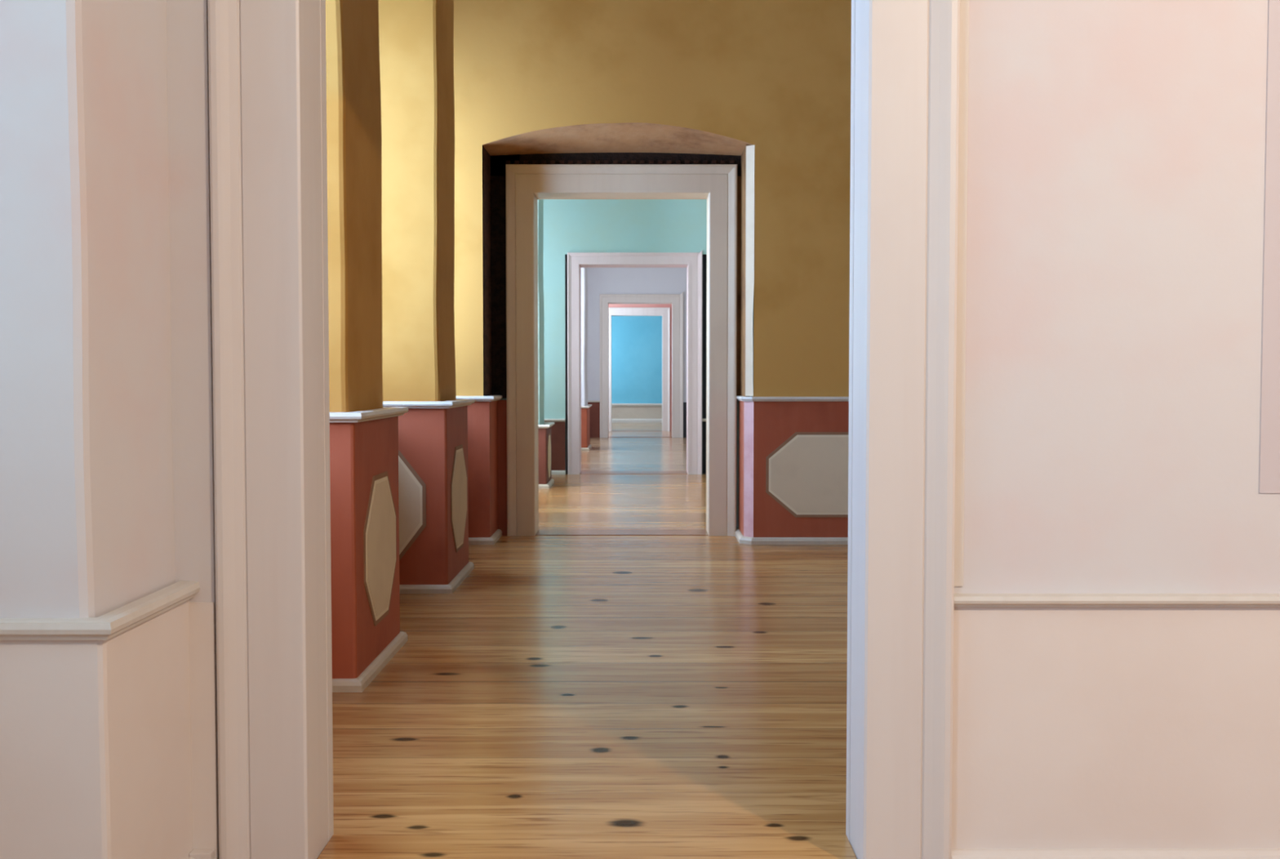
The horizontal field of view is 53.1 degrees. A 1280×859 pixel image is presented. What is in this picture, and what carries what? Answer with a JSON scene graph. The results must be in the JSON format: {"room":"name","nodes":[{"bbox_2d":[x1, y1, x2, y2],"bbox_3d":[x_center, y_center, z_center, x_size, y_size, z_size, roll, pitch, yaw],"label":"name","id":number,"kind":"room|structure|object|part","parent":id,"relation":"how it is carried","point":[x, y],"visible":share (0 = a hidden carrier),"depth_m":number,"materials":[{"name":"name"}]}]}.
{"room":"palace room","nodes":[
{"label":"palace room","id":0,"kind":"room"},
{"bbox_2d":[0,0,199,858],"bbox_3d":[-1.331,-0.704,2.561,0.738,3.400,0.535,0,2,0],"label":"wall","id":1,"kind":"structure","parent":0,"point":[95,749],"depth_m":2.38,"materials":[{"name":"beige paint"}]},
{"bbox_3d":[-1.334,0.359,2.602,0.732,0.036,0.519,0,2,0],"label":"dado rail","id":2,"kind":"part","parent":1,"relation":"part of","materials":[{"name":"white paint"}]},
{"bbox_2d":[325,0,408,692],"bbox_3d":[-1.333,-1.246,4.839,0.735,4.300,0.900,0,2,0],"label":"pillar","id":3,"kind":"structure","parent":0,"point":[366,634],"depth_m":4.68,"materials":[{"name":"yellow paint"}]},
{"bbox_3d":[-1.333,-0.059,4.887,0.735,0.035,0.900,0,2,0],"label":"dado rail","id":4,"kind":"part","parent":3,"relation":"part of","materials":[{"name":"white paint"}]},
{"bbox_3d":[-1.337,0.881,4.925,0.726,0.042,0.882,0,2,0],"label":"baseboard","id":5,"kind":"part","parent":3,"relation":"part of","materials":[{"name":"beige paint"}]},
{"bbox_3d":[-0.998,0.452,4.927,0.012,0.500,0.540,0,2,0],"label":"octagonal panel","id":6,"kind":"part","parent":3,"relation":"part of","materials":[{"name":"grey paint"}]},
{"bbox_2d":[377,0,475,593],"bbox_3d":[-1.325,-1.328,6.877,0.750,4.300,0.880,0,2,0],"label":"pillar","id":7,"kind":"structure","parent":0,"point":[416,41],"depth_m":6.62,"materials":[{"name":"yellow paint"}]},
{"bbox_3d":[-1.250,0.387,6.539,0.250,0.500,0.012,0,2,0],"label":"octagonal panel","id":8,"kind":"part","parent":7,"relation":"part of","materials":[{"name":"grey paint"}]},
{"bbox_3d":[-1.325,-0.142,6.925,0.750,0.035,0.880,0,2,0],"label":"dado rail","id":9,"kind":"part","parent":7,"relation":"part of","materials":[{"name":"white paint"}]},
{"bbox_3d":[-1.329,0.799,6.963,0.741,0.042,0.862,0,2,0],"label":"baseboard","id":10,"kind":"part","parent":7,"relation":"part of","materials":[{"name":"beige paint"}]},
{"bbox_3d":[-0.983,0.370,6.956,0.012,0.500,0.540,0,2,0],"label":"octagonal panel","id":11,"kind":"part","parent":7,"relation":"part of","materials":[{"name":"grey paint"}]},
{"bbox_2d":[537,199,555,488],"bbox_3d":[-1.298,-1.376,13.025,0.805,3.900,0.770,0,2,0],"label":"pillar","id":12,"kind":"structure","parent":0,"point":[545,480],"depth_m":12.85,"materials":[{"name":"teal paint"}]},
{"bbox_3d":[-1.302,0.552,13.103,0.796,0.042,0.752,0,2,0],"label":"baseboard","id":13,"kind":"part","parent":12,"relation":"part of","materials":[{"name":"beige paint"}]},
{"bbox_3d":[-1.298,-0.044,13.079,0.805,0.035,0.770,0,2,0],"label":"dado rail","id":14,"kind":"part","parent":12,"relation":"part of","materials":[{"name":"white paint"}]},
{"bbox_3d":[-0.928,0.273,13.092,0.012,0.400,0.400,0,2,0],"label":"octagonal panel","id":15,"kind":"part","parent":12,"relation":"part of","materials":[{"name":"grey paint"}]},
{"bbox_2d":[581,267,591,450],"bbox_3d":[-1.232,-1.501,19.856,0.935,3.600,1.070,0,2,0],"label":"pillar","id":16,"kind":"structure","parent":0,"point":[585,424],"depth_m":19.42,"materials":[{"name":"white paint"}]},
{"bbox_3d":[-1.232,-0.359,19.902,0.935,0.035,1.070,0,2,0],"label":"dado rail","id":17,"kind":"part","parent":16,"relation":"part of","materials":[{"name":"white paint"}]},
{"bbox_3d":[-1.237,0.277,19.927,0.926,0.042,1.052,0,2,0],"label":"baseboard","id":18,"kind":"part","parent":16,"relation":"part of","materials":[{"name":"beige paint"}]},
{"bbox_2d":[332,422,857,857],"bbox_3d":[1.725,0.481,17.233,7.350,0.150,28.800,0,2,0],"label":"floor","id":19,"kind":"structure","parent":0,"point":[566,684],"depth_m":4.57,"materials":[{"name":"brown wood"}]},
{"bbox_2d":[542,199,706,473],"bbox_3d":[1.250,-1.445,14.744,5.900,3.900,0.420,0,2,0],"label":"wall","id":20,"kind":"structure","parent":0,"point":[570,225],"depth_m":14.53,"materials":[{"name":"teal paint"}]},
{"bbox_2d":[544,418,565,422],"bbox_3d":[-1.276,-0.105,14.580,0.848,0.035,0.055,0,2,0],"label":"rail","id":21,"kind":"object","parent":20,"relation":"attached to","point":[545,420],"visible":0.35,"depth_m":14.56,"materials":[{"name":"white paint"}]},
{"bbox_2d":[551,470,565,474],"bbox_3d":[-1.276,0.489,14.607,0.848,0.045,0.050,0,2,0],"label":"baseboard","id":22,"kind":"structure","parent":20,"relation":"attached to","point":[553,472],"depth_m":14.58,"materials":[{"name":"white paint"}]},
{"bbox_2d":[567,249,702,474],"bbox_3d":[-0.058,-0.755,14.787,1.533,2.578,0.454,0,2,0],"label":"door frame","id":23,"kind":"structure","parent":20,"relation":"in","point":[692,261],"depth_m":14.57,"materials":[{"name":"white paint"}]},
{"bbox_3d":[-0.757,-0.748,14.586,0.134,2.519,0.052,0,2,0],"label":"casing","id":24,"kind":"part","parent":23,"relation":"part of","materials":[{"name":"white paint"}]},
{"bbox_3d":[-0.757,-0.764,14.988,0.134,2.519,0.052,0,2,0],"label":"casing","id":25,"kind":"part","parent":23,"relation":"part of","materials":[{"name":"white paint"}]},
{"bbox_3d":[-0.072,-1.956,14.939,1.504,0.134,0.052,0,2,0],"label":"casing","id":26,"kind":"part","parent":23,"relation":"part of","materials":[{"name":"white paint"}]},
{"bbox_3d":[-0.072,-1.939,14.538,1.504,0.134,0.052,0,2,0],"label":"casing","id":27,"kind":"part","parent":23,"relation":"part of","materials":[{"name":"white paint"}]},
{"bbox_3d":[0.627,-0.762,14.585,0.163,2.548,0.052,0,2,0],"label":"casing","id":28,"kind":"part","parent":23,"relation":"part of","materials":[{"name":"white paint"}]},
{"bbox_2d":[611,315,662,418],"bbox_3d":[0.650,-1.968,31.436,4.700,3.600,0.220,0,2,0],"label":"wall","id":29,"kind":"structure","parent":0,"point":[636,340],"depth_m":31.36,"materials":[{"name":"blue paint"}]},
{"bbox_2d":[611,418,662,422],"bbox_3d":[0.650,-0.214,31.387,4.700,0.100,0.060,0,2,0],"label":"baseboard","id":30,"kind":"structure","parent":29,"relation":"attached to","point":[613,420],"depth_m":31.36,"materials":[{"name":"white paint"}]},
{"bbox_2d":[611,403,662,406],"bbox_3d":[0.650,-0.601,31.366,4.700,0.075,0.070,0,2,0],"label":"rail","id":31,"kind":"object","parent":29,"relation":"attached to","point":[612,404],"depth_m":31.34,"materials":[{"name":"white paint"}]},
{"bbox_2d":[586,267,686,437],"bbox_3d":[0.650,-1.657,23.738,4.700,3.600,0.430,0,2,0],"label":"wall","id":32,"kind":"structure","parent":0,"point":[600,280],"depth_m":23.52,"materials":[{"name":"grey paint"}]},
{"bbox_2d":[587,400,599,402],"bbox_3d":[-1.219,-0.517,23.561,0.962,0.035,0.055,0,2,0],"label":"rail","id":33,"kind":"object","parent":32,"relation":"attached to","point":[588,401],"visible":0.35,"depth_m":23.55,"materials":[{"name":"white paint"}]},
{"bbox_2d":[599,292,683,437],"bbox_3d":[0.028,-1.184,23.772,1.538,2.712,0.474,0,2,0],"label":"door frame","id":34,"kind":"structure","parent":32,"relation":"in","point":[676,300],"depth_m":23.53,"materials":[{"name":"beige paint"}]},
{"bbox_3d":[-0.665,-1.167,23.564,0.154,2.634,0.057,0,2,0],"label":"casing","id":35,"kind":"part","parent":34,"relation":"part of","materials":[{"name":"beige paint"}]},
{"bbox_3d":[-0.665,-1.184,23.980,0.154,2.634,0.057,0,2,0],"label":"casing","id":36,"kind":"part","parent":34,"relation":"part of","materials":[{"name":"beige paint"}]},
{"bbox_3d":[0.004,-2.406,23.514,1.490,0.154,0.057,0,2,0],"label":"casing","id":37,"kind":"part","parent":34,"relation":"part of","materials":[{"name":"beige paint"}]},
{"bbox_3d":[0.696,-1.191,23.563,0.202,2.682,0.057,0,2,0],"label":"casing","id":38,"kind":"part","parent":34,"relation":"part of","materials":[{"name":"beige paint"}]},
{"bbox_2d":[608,303,671,431],"bbox_3d":[0.650,-1.769,26.500,4.700,3.600,0.300,0,2,0],"label":"wall","id":39,"kind":"structure","parent":0,"point":[610,305],"depth_m":26.32,"materials":[{"name":"white paint"}]},
{"bbox_2d":[608,307,670,431],"bbox_3d":[-0.065,-1.226,26.522,1.369,2.572,0.375,0,2,0],"label":"door frame","id":40,"kind":"structure","parent":39,"relation":"in","point":[664,313],"depth_m":26.34,"materials":[{"name":"white paint"}]},
{"bbox_3d":[-0.671,-1.234,26.363,0.157,2.542,0.058,0,2,0],"label":"casing","id":41,"kind":"part","parent":40,"relation":"part of","materials":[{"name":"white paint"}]},
{"bbox_3d":[-0.065,-2.426,26.315,1.369,0.157,0.058,0,2,0],"label":"casing","id":42,"kind":"part","parent":40,"relation":"part of","materials":[{"name":"white paint"}]},
{"bbox_3d":[0.541,-1.234,26.363,0.157,2.542,0.058,0,2,0],"label":"casing","id":43,"kind":"part","parent":40,"relation":"part of","materials":[{"name":"white paint"}]},
{"bbox_2d":[453,0,851,537],"bbox_3d":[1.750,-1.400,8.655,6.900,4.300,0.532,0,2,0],"label":"wall","id":44,"kind":"structure","parent":0,"point":[762,87],"depth_m":8.41,"materials":[{"name":"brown paint"}]},
{"bbox_2d":[456,395,502,401],"bbox_3d":[-1.329,-0.212,8.677,0.741,0.035,0.543,0,2,0],"label":"rail","id":45,"kind":"object","parent":44,"relation":"attached to","point":[492,397],"visible":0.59,"depth_m":8.41,"materials":[{"name":"white paint"}]},
{"bbox_2d":[468,528,502,544],"bbox_3d":[-1.332,0.727,8.717,0.736,0.045,0.538,0,2,0],"label":"baseboard","id":46,"kind":"structure","parent":44,"relation":"attached to","point":[497,534],"depth_m":8.46,"materials":[{"name":"beige paint"}]},
{"bbox_3d":[-0.934,-1.152,8.911,0.202,1.865,0.040,0,2,0],"label":"timber post","id":47,"kind":"part","parent":44,"relation":"part of","materials":[{"name":"black wood"}]},
{"bbox_2d":[505,164,737,536],"bbox_3d":[-0.128,-0.534,9.046,1.595,2.598,0.372,0,2,0],"label":"door frame","id":48,"kind":"structure","parent":44,"relation":"in","point":[526,184],"depth_m":8.87,"materials":[{"name":"beige paint"}]},
{"bbox_3d":[-0.829,-0.543,8.892,0.192,2.568,0.066,0,2,0],"label":"casing","id":49,"kind":"part","parent":48,"relation":"part of","materials":[{"name":"beige paint"}]},
{"bbox_3d":[-0.829,-0.555,9.198,0.192,2.568,0.066,0,2,0],"label":"casing","id":50,"kind":"part","parent":48,"relation":"part of","materials":[{"name":"beige paint"}]},
{"bbox_3d":[-0.128,-1.730,8.845,1.595,0.192,0.066,0,2,0],"label":"casing","id":51,"kind":"part","parent":48,"relation":"part of","materials":[{"name":"beige paint"}]},
{"bbox_3d":[-0.128,-1.742,9.150,1.595,0.192,0.066,0,2,0],"label":"casing","id":52,"kind":"part","parent":48,"relation":"part of","materials":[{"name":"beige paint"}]},
{"bbox_3d":[0.574,-0.555,9.198,0.192,2.568,0.066,0,2,0],"label":"casing","id":53,"kind":"part","parent":48,"relation":"part of","materials":[{"name":"beige paint"}]},
{"bbox_3d":[0.574,-0.543,8.892,0.192,2.568,0.066,0,2,0],"label":"casing","id":54,"kind":"part","parent":48,"relation":"part of","materials":[{"name":"beige paint"}]},
{"bbox_2d":[734,528,848,544],"bbox_3d":[2.931,0.727,8.719,4.538,0.045,0.534,0,2,0],"label":"baseboard","id":55,"kind":"structure","parent":44,"relation":"attached to","point":[740,538],"depth_m":8.46,"materials":[{"name":"beige paint"}]},
{"bbox_2d":[736,395,848,401],"bbox_3d":[2.935,-0.210,8.686,4.530,0.030,0.526,0,2,0],"label":"rail","id":56,"kind":"object","parent":44,"relation":"attached to","point":[738,397],"visible":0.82,"depth_m":8.42,"materials":[{"name":"white paint"}]},
{"bbox_3d":[1.430,0.299,8.463,1.130,0.500,0.012,0,2,0],"label":"octagonal panel","id":57,"kind":"part","parent":44,"relation":"part of","materials":[{"name":"grey paint"}]},
{"bbox_2d":[166,0,1279,858],"bbox_3d":[0.650,-0.716,2.872,4.700,3.400,0.204,0,2,0],"label":"wall","id":58,"kind":"structure","parent":0,"point":[1117,359],"depth_m":2.83,"materials":[{"name":"beige paint"}]},
{"bbox_2d":[189,848,214,858],"bbox_3d":[-0.966,0.958,2.822,0.048,0.058,0.031,0,2,0],"label":"baseboard","id":59,"kind":"structure","parent":58,"relation":"attached to","point":[195,853],"depth_m":2.81,"materials":[{"name":"beige paint"}]},
{"bbox_2d":[207,0,959,858],"bbox_3d":[-0.121,-0.309,2.912,1.618,2.642,0.277,0,2,0],"label":"door frame","id":60,"kind":"structure","parent":58,"relation":"in","point":[267,58],"depth_m":2.81,"materials":[{"name":"beige paint"}]},
{"bbox_3d":[-0.834,-0.319,2.806,0.192,2.612,0.066,0,2,0],"label":"casing","id":61,"kind":"part","parent":60,"relation":"part of","materials":[{"name":"beige paint"}]},
{"bbox_3d":[-0.834,-0.328,3.017,0.192,2.612,0.066,0,2,0],"label":"casing","id":62,"kind":"part","parent":60,"relation":"part of","materials":[{"name":"beige paint"}]},
{"bbox_3d":[0.592,-0.328,3.017,0.192,2.612,0.066,0,2,0],"label":"casing","id":63,"kind":"part","parent":60,"relation":"part of","materials":[{"name":"beige paint"}]},
{"bbox_3d":[0.592,-0.319,2.806,0.192,2.612,0.066,0,2,0],"label":"casing","id":64,"kind":"part","parent":60,"relation":"part of","materials":[{"name":"beige paint"}]},
{"bbox_2d":[951,848,1279,858],"bbox_3d":[1.845,0.961,2.854,2.310,0.050,0.050,0,2,0],"label":"baseboard","id":65,"kind":"structure","parent":58,"relation":"attached to","point":[956,853],"depth_m":2.84,"materials":[{"name":"beige paint"}]},
{"bbox_2d":[953,593,1279,606],"bbox_3d":[1.845,0.378,2.833,2.310,0.026,0.044,0,2,0],"label":"rail","id":66,"kind":"object","parent":58,"relation":"attached to","point":[960,599],"visible":0.78,"depth_m":2.81,"materials":[{"name":"white paint"}]}
]}

